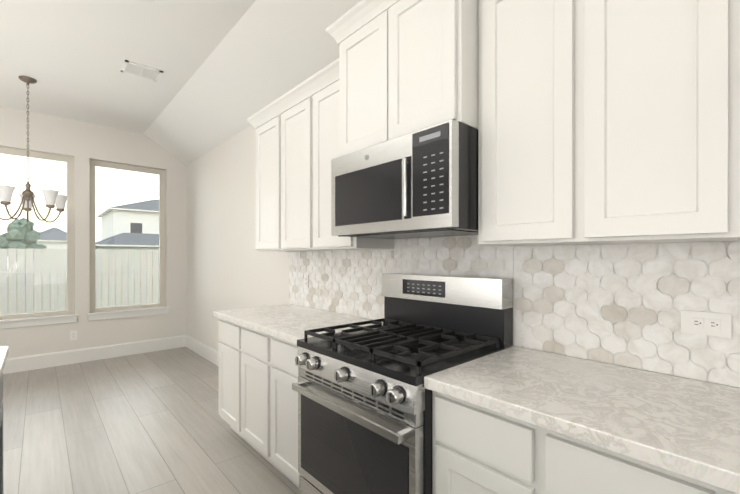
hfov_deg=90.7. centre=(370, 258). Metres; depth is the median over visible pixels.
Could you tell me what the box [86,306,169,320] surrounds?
window sill
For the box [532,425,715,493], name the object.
base cabinet
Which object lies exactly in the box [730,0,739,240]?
upper cabinet
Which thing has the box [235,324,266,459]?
base cabinet
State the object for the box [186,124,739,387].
wall
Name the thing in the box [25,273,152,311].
ground
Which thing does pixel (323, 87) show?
upper cabinet
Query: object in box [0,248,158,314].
fence
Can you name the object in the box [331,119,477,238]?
over-the-range microwave
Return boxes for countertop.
[0,346,8,379]
[213,304,382,344]
[424,346,739,493]
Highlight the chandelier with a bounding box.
[0,76,68,222]
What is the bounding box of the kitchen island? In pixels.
[0,374,3,493]
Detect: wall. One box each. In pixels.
[0,106,186,357]
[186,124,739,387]
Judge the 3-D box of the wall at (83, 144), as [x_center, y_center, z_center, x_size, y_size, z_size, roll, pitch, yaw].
[-4.911,-0.302,3.568,6.090,3.230,0.160,0,0,-42]
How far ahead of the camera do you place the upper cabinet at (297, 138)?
2.55 m
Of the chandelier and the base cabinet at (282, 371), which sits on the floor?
the base cabinet at (282, 371)
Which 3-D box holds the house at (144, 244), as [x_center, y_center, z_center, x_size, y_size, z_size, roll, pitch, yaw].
[-21.265,-0.301,34.066,8.000,4.000,5.000,0,0,-42]
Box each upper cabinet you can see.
[251,102,274,250]
[275,82,330,250]
[307,58,393,249]
[326,0,477,156]
[478,0,569,245]
[570,0,729,244]
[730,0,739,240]
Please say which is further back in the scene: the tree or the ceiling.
the tree
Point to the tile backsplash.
(622, 304)
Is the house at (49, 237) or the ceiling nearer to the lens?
the ceiling
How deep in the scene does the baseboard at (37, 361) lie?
4.65 m
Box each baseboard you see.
[3,335,184,373]
[185,335,218,366]
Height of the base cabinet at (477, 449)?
0.874 m
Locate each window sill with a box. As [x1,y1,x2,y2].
[0,314,77,328]
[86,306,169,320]
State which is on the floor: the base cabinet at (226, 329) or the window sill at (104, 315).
the base cabinet at (226, 329)
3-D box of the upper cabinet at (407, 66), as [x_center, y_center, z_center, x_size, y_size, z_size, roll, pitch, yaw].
[0.227,-0.880,1.806,0.474,0.710,0.874,0,0,-42]
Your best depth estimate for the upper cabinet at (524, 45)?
1.33 m
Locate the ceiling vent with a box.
[121,60,162,81]
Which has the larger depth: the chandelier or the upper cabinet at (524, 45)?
the chandelier
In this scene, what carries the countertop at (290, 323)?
on the base cabinet at (282, 371)
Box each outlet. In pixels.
[70,330,76,339]
[304,275,308,287]
[681,310,731,337]
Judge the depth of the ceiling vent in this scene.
3.35 m
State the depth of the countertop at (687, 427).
1.02 m
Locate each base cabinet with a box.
[219,319,234,430]
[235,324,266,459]
[267,335,298,487]
[432,391,531,493]
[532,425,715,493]
[716,487,734,493]
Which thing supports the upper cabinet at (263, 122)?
attached to the wall at (229, 266)
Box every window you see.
[0,147,73,319]
[90,160,164,311]
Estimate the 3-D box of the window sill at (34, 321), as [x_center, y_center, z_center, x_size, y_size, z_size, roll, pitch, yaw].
[-4.036,0.752,4.288,0.950,0.097,0.120,0,0,-42]
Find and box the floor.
[2,347,298,493]
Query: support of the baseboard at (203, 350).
attached to the wall at (229, 266)
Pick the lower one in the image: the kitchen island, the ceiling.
the kitchen island
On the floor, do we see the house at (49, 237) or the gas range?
the gas range
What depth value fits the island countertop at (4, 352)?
1.52 m
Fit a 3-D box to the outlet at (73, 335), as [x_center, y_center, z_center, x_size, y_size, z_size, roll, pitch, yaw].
[-3.699,0.962,4.554,0.070,0.115,0.007,0,0,-42]
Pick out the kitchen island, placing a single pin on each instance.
(1, 441)
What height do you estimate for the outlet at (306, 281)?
0.103 m
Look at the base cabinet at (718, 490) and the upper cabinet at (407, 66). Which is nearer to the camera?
the base cabinet at (718, 490)
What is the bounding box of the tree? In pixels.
[0,218,46,284]
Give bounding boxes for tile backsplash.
[289,235,739,386]
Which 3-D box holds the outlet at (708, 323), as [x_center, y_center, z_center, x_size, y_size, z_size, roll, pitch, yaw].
[1.091,0.213,1.193,0.007,0.075,0.123,0,0,-42]
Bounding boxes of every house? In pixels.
[36,227,66,268]
[95,233,158,277]
[97,199,158,239]
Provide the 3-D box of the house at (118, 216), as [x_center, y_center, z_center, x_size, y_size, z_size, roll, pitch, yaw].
[-23.827,-2.519,42.401,11.800,8.400,9.800,0,0,-42]
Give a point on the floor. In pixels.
(153, 422)
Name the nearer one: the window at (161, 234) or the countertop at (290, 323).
the countertop at (290, 323)
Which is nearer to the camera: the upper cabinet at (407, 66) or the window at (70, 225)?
the upper cabinet at (407, 66)
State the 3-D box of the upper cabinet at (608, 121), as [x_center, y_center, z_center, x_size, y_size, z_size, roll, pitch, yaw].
[0.916,-0.593,1.159,0.323,1.080,0.367,0,0,-42]
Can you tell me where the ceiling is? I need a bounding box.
[0,0,360,164]
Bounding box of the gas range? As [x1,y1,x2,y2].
[292,273,512,493]

